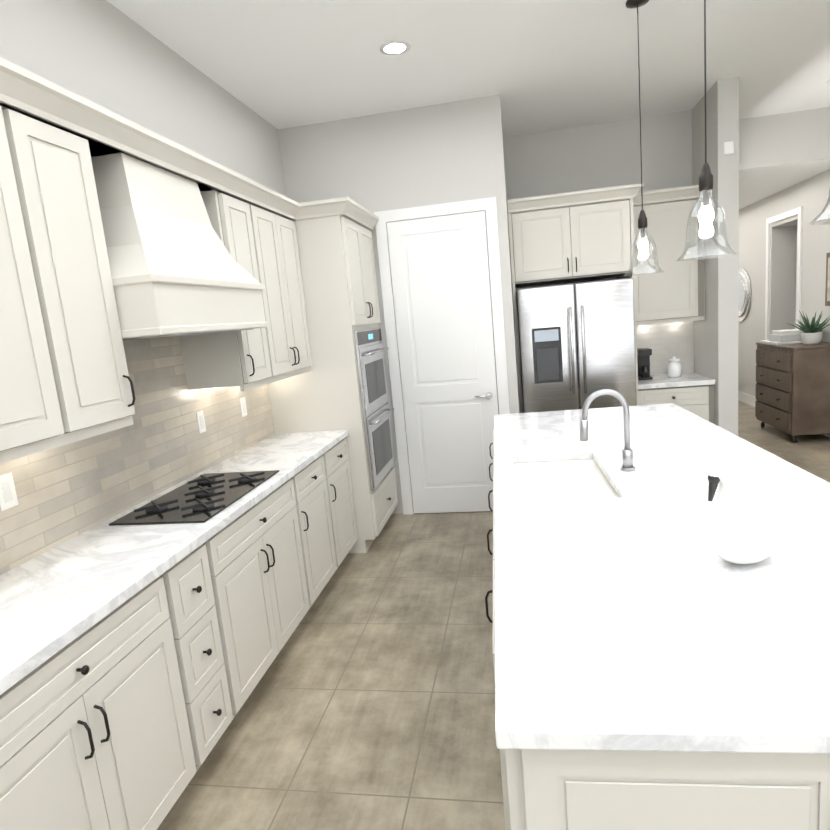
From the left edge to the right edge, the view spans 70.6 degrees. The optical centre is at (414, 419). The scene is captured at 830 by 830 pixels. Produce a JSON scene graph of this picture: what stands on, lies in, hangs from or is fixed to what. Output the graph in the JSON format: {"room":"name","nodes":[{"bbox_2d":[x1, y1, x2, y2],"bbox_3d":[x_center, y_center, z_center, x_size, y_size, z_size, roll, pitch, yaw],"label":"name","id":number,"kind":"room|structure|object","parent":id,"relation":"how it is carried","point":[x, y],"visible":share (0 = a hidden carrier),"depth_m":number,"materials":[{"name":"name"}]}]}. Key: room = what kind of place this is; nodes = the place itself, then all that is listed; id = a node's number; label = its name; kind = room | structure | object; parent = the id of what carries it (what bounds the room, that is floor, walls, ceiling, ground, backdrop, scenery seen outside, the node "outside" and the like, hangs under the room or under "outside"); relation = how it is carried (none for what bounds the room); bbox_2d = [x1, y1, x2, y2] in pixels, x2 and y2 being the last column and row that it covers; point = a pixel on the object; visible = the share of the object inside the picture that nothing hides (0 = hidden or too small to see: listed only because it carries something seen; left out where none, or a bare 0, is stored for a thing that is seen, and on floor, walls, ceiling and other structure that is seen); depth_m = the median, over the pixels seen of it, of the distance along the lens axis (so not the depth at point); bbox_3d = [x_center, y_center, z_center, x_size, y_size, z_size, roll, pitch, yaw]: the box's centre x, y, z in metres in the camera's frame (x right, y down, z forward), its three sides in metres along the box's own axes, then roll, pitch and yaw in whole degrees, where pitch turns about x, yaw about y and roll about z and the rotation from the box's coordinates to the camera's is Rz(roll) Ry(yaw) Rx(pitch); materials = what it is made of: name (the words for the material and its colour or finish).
{"room":"kitchen","nodes":[
{"label":"kitchen","id":0,"kind":"room"},
{"bbox_2d":[0,0,829,513],"bbox_3d":[3.638,-1.343,5.070,9.240,3.550,17.240,-3,10,10],"label":"wall","id":1,"kind":"structure","parent":0,"point":[106,54],"depth_m":4.60,"materials":[{"name":"grey paint"}]},
{"bbox_2d":[0,61,91,460],"bbox_3d":[-1.375,-0.397,1.439,0.353,1.070,0.859,-3,10,10],"label":"upper cabinet","id":2,"kind":"object","parent":1,"relation":"attached to","point":[42,405],"depth_m":1.74,"materials":[{"name":"grey paint"}]},
{"bbox_2d":[24,73,143,432],"bbox_3d":[-1.290,-0.488,1.927,0.353,1.070,0.417,-3,10,10],"label":"upper cabinet","id":3,"kind":"object","parent":1,"relation":"attached to","point":[65,127],"depth_m":1.97,"materials":[{"name":"grey paint"}]},
{"bbox_2d":[96,117,215,236],"bbox_3d":[-1.207,-0.991,2.508,0.365,0.292,0.600,-3,10,10],"label":"range hood","id":4,"kind":"object","parent":1,"relation":"attached to","point":[152,184],"depth_m":2.33,"materials":[{"name":"grey paint"}]},
{"bbox_2d":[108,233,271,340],"bbox_3d":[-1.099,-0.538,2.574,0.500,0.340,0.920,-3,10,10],"label":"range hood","id":5,"kind":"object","parent":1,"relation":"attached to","point":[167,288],"depth_m":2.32,"materials":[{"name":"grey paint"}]},
{"bbox_2d":[176,165,279,392],"bbox_3d":[-1.068,-0.728,3.213,0.353,1.070,0.397,-3,10,10],"label":"upper cabinet","id":6,"kind":"object","parent":1,"relation":"attached to","point":[225,360],"depth_m":3.09,"materials":[{"name":"grey paint"}]},
{"bbox_2d":[256,185,315,376],"bbox_3d":[-0.993,-0.809,3.642,0.353,1.070,0.757,-3,10,10],"label":"upper cabinet","id":7,"kind":"object","parent":1,"relation":"attached to","point":[277,214],"depth_m":3.67,"materials":[{"name":"grey paint"}]},
{"bbox_2d":[374,197,509,514],"bbox_3d":[0.254,-0.428,4.704,0.950,2.485,0.075,-3,10,10],"label":"pantry door","id":8,"kind":"structure","parent":1,"relation":"in","point":[440,275],"depth_m":4.69,"materials":[{"name":"white wood"}]},
{"bbox_2d":[507,184,634,286],"bbox_3d":[1.317,-1.539,5.086,0.925,0.657,0.768,-3,10,10],"label":"upper cabinet","id":9,"kind":"object","parent":1,"relation":"attached to","point":[590,234],"depth_m":4.71,"materials":[{"name":"grey paint"}]},
{"bbox_2d":[623,185,704,322],"bbox_3d":[2.159,-1.418,5.169,0.638,1.070,0.367,-3,10,10],"label":"upper cabinet","id":10,"kind":"object","parent":1,"relation":"attached to","point":[678,292],"depth_m":4.99,"materials":[{"name":"grey paint"}]},
{"bbox_2d":[724,141,733,154],"bbox_3d":[2.402,-2.077,4.489,0.070,0.090,0.014,-3,10,10],"label":"sensor","id":11,"kind":"object","parent":1,"relation":"attached to","point":[728,147],"visible":1,"depth_m":4.48,"materials":[{"name":"white plastic"}]},
{"bbox_2d":[738,269,750,320],"bbox_3d":[4.692,-1.791,8.467,0.045,0.740,0.740,-3,10,10],"label":"decorative mirror","id":12,"kind":"object","parent":1,"relation":"attached to","point":[744,303],"visible":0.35,"depth_m":8.29,"materials":[{"name":"metal"}]},
{"bbox_2d":[738,391,829,436],"bbox_3d":[3.792,0.334,5.357,9.000,0.135,17.000,-3,10,10],"label":"baseboard","id":13,"kind":"structure","parent":1,"relation":"attached to","point":[746,398],"depth_m":8.44,"materials":[{"name":"white wood"}]},
{"bbox_2d":[765,206,802,339],"bbox_3d":[4.508,-1.243,7.208,0.018,2.480,0.940,-3,10,10],"label":"trim","id":14,"kind":"structure","parent":1,"relation":"attached to","point":[787,214],"depth_m":6.83,"materials":[{"name":"white wood"}]},
{"bbox_2d":[825,252,829,305],"bbox_3d":[4.251,-1.417,5.920,0.032,0.540,0.360,-3,10,10],"label":"framed picture","id":15,"kind":"object","parent":1,"relation":"attached to","point":[827,295],"visible":1,"depth_m":6.05,"materials":[{"name":"brown wood"}]},
{"bbox_2d":[107,0,829,208],"bbox_3d":[3.521,-2.629,4.850,9.240,0.670,17.000,-3,10,10],"label":"ceiling","id":16,"kind":"structure","parent":0,"point":[541,65],"depth_m":3.68,"materials":[{"name":"white paint"}]},
{"bbox_2d":[380,40,409,55],"bbox_3d":[-0.117,-2.165,3.421,0.180,0.005,0.180,-3,10,10],"label":"recessed light","id":17,"kind":"object","parent":16,"relation":"in","point":[396,47],"visible":1,"depth_m":3.42,"materials":[{"name":"white"}]},
{"bbox_2d":[624,0,664,275],"bbox_3d":[1.255,-1.537,3.259,0.224,1.429,0.224,-3,10,10],"label":"pendant lamp","id":18,"kind":"object","parent":16,"relation":"hanging from","point":[643,244],"visible":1,"depth_m":3.31,"materials":[{"name":"clear glass"}]},
{"bbox_2d":[676,0,737,260],"bbox_3d":[1.093,-1.343,2.209,0.224,1.429,0.224,-3,10,10],"label":"pendant lamp","id":19,"kind":"object","parent":16,"relation":"hanging from","point":[706,216],"visible":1,"depth_m":2.27,"materials":[{"name":"clear glass"}]},
{"bbox_2d":[809,187,829,224],"bbox_3d":[0.947,-1.154,1.186,0.224,1.429,0.224,-3,10,10],"label":"pendant lamp","id":20,"kind":"object","parent":16,"relation":"hanging from","point":[818,217],"visible":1,"depth_m":1.34,"materials":[{"name":"clear glass"}]},
{"bbox_2d":[157,400,829,829],"bbox_3d":[3.770,0.434,5.483,9.500,0.100,17.400,-3,10,10],"label":"floor","id":21,"kind":"structure","parent":0,"point":[369,704],"depth_m":2.56,"materials":[{"name":"tile"}]},
{"bbox_2d":[0,569,203,829],"bbox_3d":[-1.148,1.038,1.679,0.543,0.875,0.882,-3,10,10],"label":"base cabinet","id":22,"kind":"object","parent":21,"relation":"on","point":[106,735],"depth_m":1.68,"materials":[{"name":"grey paint"}]},
{"bbox_2d":[0,429,347,696],"bbox_3d":[-0.998,0.389,2.668,0.555,0.040,3.080,-3,10,10],"label":"countertop","id":23,"kind":"structure","parent":22,"relation":"on","point":[49,600],"depth_m":1.96,"materials":[{"name":"white stone"}]},
{"bbox_2d":[104,465,279,524],"bbox_3d":[-0.982,0.341,2.729,0.430,0.031,0.760,-3,10,10],"label":"cooktop","id":24,"kind":"object","parent":23,"relation":"in","point":[197,498],"depth_m":2.68,"materials":[{"name":"black metal"}]},
{"bbox_2d":[172,533,247,759],"bbox_3d":[-1.050,0.933,2.242,0.543,0.875,0.420,-3,10,10],"label":"base cabinet","id":25,"kind":"object","parent":21,"relation":"on","point":[203,591],"depth_m":2.24,"materials":[{"name":"grey paint"}]},
{"bbox_2d":[224,473,315,696],"bbox_3d":[-0.945,0.820,2.848,0.543,0.875,0.970,-3,10,10],"label":"base cabinet","id":26,"kind":"object","parent":21,"relation":"on","point":[268,552],"depth_m":2.76,"materials":[{"name":"grey paint"}]},
{"bbox_2d":[304,449,343,598],"bbox_3d":[-0.833,0.698,3.497,0.543,0.875,0.650,-3,10,10],"label":"base cabinet","id":27,"kind":"object","parent":21,"relation":"on","point":[319,487],"depth_m":3.54,"materials":[{"name":"grey paint"}]},
{"bbox_2d":[264,197,397,552],"bbox_3d":[-0.632,-0.286,4.481,0.696,2.442,0.800,-3,10,10],"label":"tall cabinet","id":28,"kind":"object","parent":21,"relation":"on","point":[347,388],"depth_m":4.10,"materials":[{"name":"grey paint"}]},
{"bbox_2d":[332,437,359,557],"bbox_3d":[-0.753,0.612,3.957,0.543,0.875,0.580,-3,10,10],"label":"base cabinet","id":29,"kind":"object","parent":21,"relation":"on","point":[341,456],"depth_m":4.01,"materials":[{"name":"grey paint"}]},
{"bbox_2d":[517,278,636,412],"bbox_3d":[1.414,-0.270,5.199,0.904,1.800,0.956,-3,10,10],"label":"refrigerator","id":30,"kind":"object","parent":21,"relation":"on","point":[577,344],"visible":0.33,"depth_m":4.73,"materials":[{"name":"grey metal"}]},
{"bbox_2d":[487,440,829,829],"bbox_3d":[0.978,0.686,2.584,1.370,0.880,3.213,-3,10,10],"label":"kitchen island","id":31,"kind":"object","parent":21,"relation":"on","point":[540,792],"depth_m":1.05,"materials":[{"name":"grey paint"}]},
{"bbox_2d":[485,403,829,768],"bbox_3d":[0.951,0.238,2.512,1.337,0.040,3.258,-3,10,10],"label":"island countertop","id":32,"kind":"structure","parent":31,"relation":"on","point":[620,629],"depth_m":1.40,"materials":[{"name":"white stone"}]},
{"bbox_2d":[708,466,780,563],"bbox_3d":[0.876,0.244,1.553,0.226,0.280,0.159,-3,10,10],"label":"swan figurine","id":33,"kind":"object","parent":32,"relation":"on","point":[749,535],"visible":1,"depth_m":1.51,"materials":[{"name":"white ceramic"}]},
{"bbox_2d":[637,387,713,423],"bbox_3d":[2.276,0.104,5.309,0.638,0.875,0.607,-3,10,10],"label":"base cabinet","id":34,"kind":"object","parent":21,"relation":"on","point":[699,401],"depth_m":4.95,"materials":[{"name":"grey paint"}]},
{"bbox_2d":[636,371,714,390],"bbox_3d":[2.236,-0.344,5.226,0.635,0.040,0.620,-3,10,10],"label":"countertop","id":35,"kind":"structure","parent":34,"relation":"on","point":[688,378],"depth_m":4.97,"materials":[{"name":"white stone"}]},
{"bbox_2d":[637,348,652,379],"bbox_3d":[2.055,-0.496,5.267,0.120,0.274,0.178,-3,10,10],"label":"coffee maker","id":36,"kind":"object","parent":35,"relation":"on","point":[643,358],"visible":0.79,"depth_m":5.22,"materials":[{"name":"black plastic"}]},
{"bbox_2d":[667,356,680,377],"bbox_3d":[2.316,-0.469,5.236,0.116,0.183,0.114,-3,10,10],"label":"ceramic jar","id":37,"kind":"object","parent":35,"relation":"on","point":[674,367],"visible":1,"depth_m":5.20,"materials":[{"name":"white ceramic"}]},
{"bbox_2d":[755,342,829,442],"bbox_3d":[4.159,-0.328,6.439,0.517,1.005,0.960,-3,10,10],"label":"dresser","id":38,"kind":"object","parent":21,"relation":"on","point":[792,393],"visible":1,"depth_m":6.05,"materials":[{"name":"brown wood"}]},
{"bbox_2d":[760,324,821,344],"bbox_3d":[4.147,-0.946,6.480,0.402,0.194,0.560,-3,10,10],"label":"books","id":39,"kind":"object","parent":38,"relation":"on","point":[786,336],"visible":0.65,"depth_m":6.39,"materials":[{"name":"paper"}]},
{"bbox_2d":[788,311,829,344],"bbox_3d":[4.086,-0.946,6.018,0.418,0.360,0.491,-3,10,10],"label":"potted plant","id":40,"kind":"object","parent":38,"relation":"on","point":[811,333],"visible":1,"depth_m":5.99,"materials":[{"name":"green plant"}]}
]}

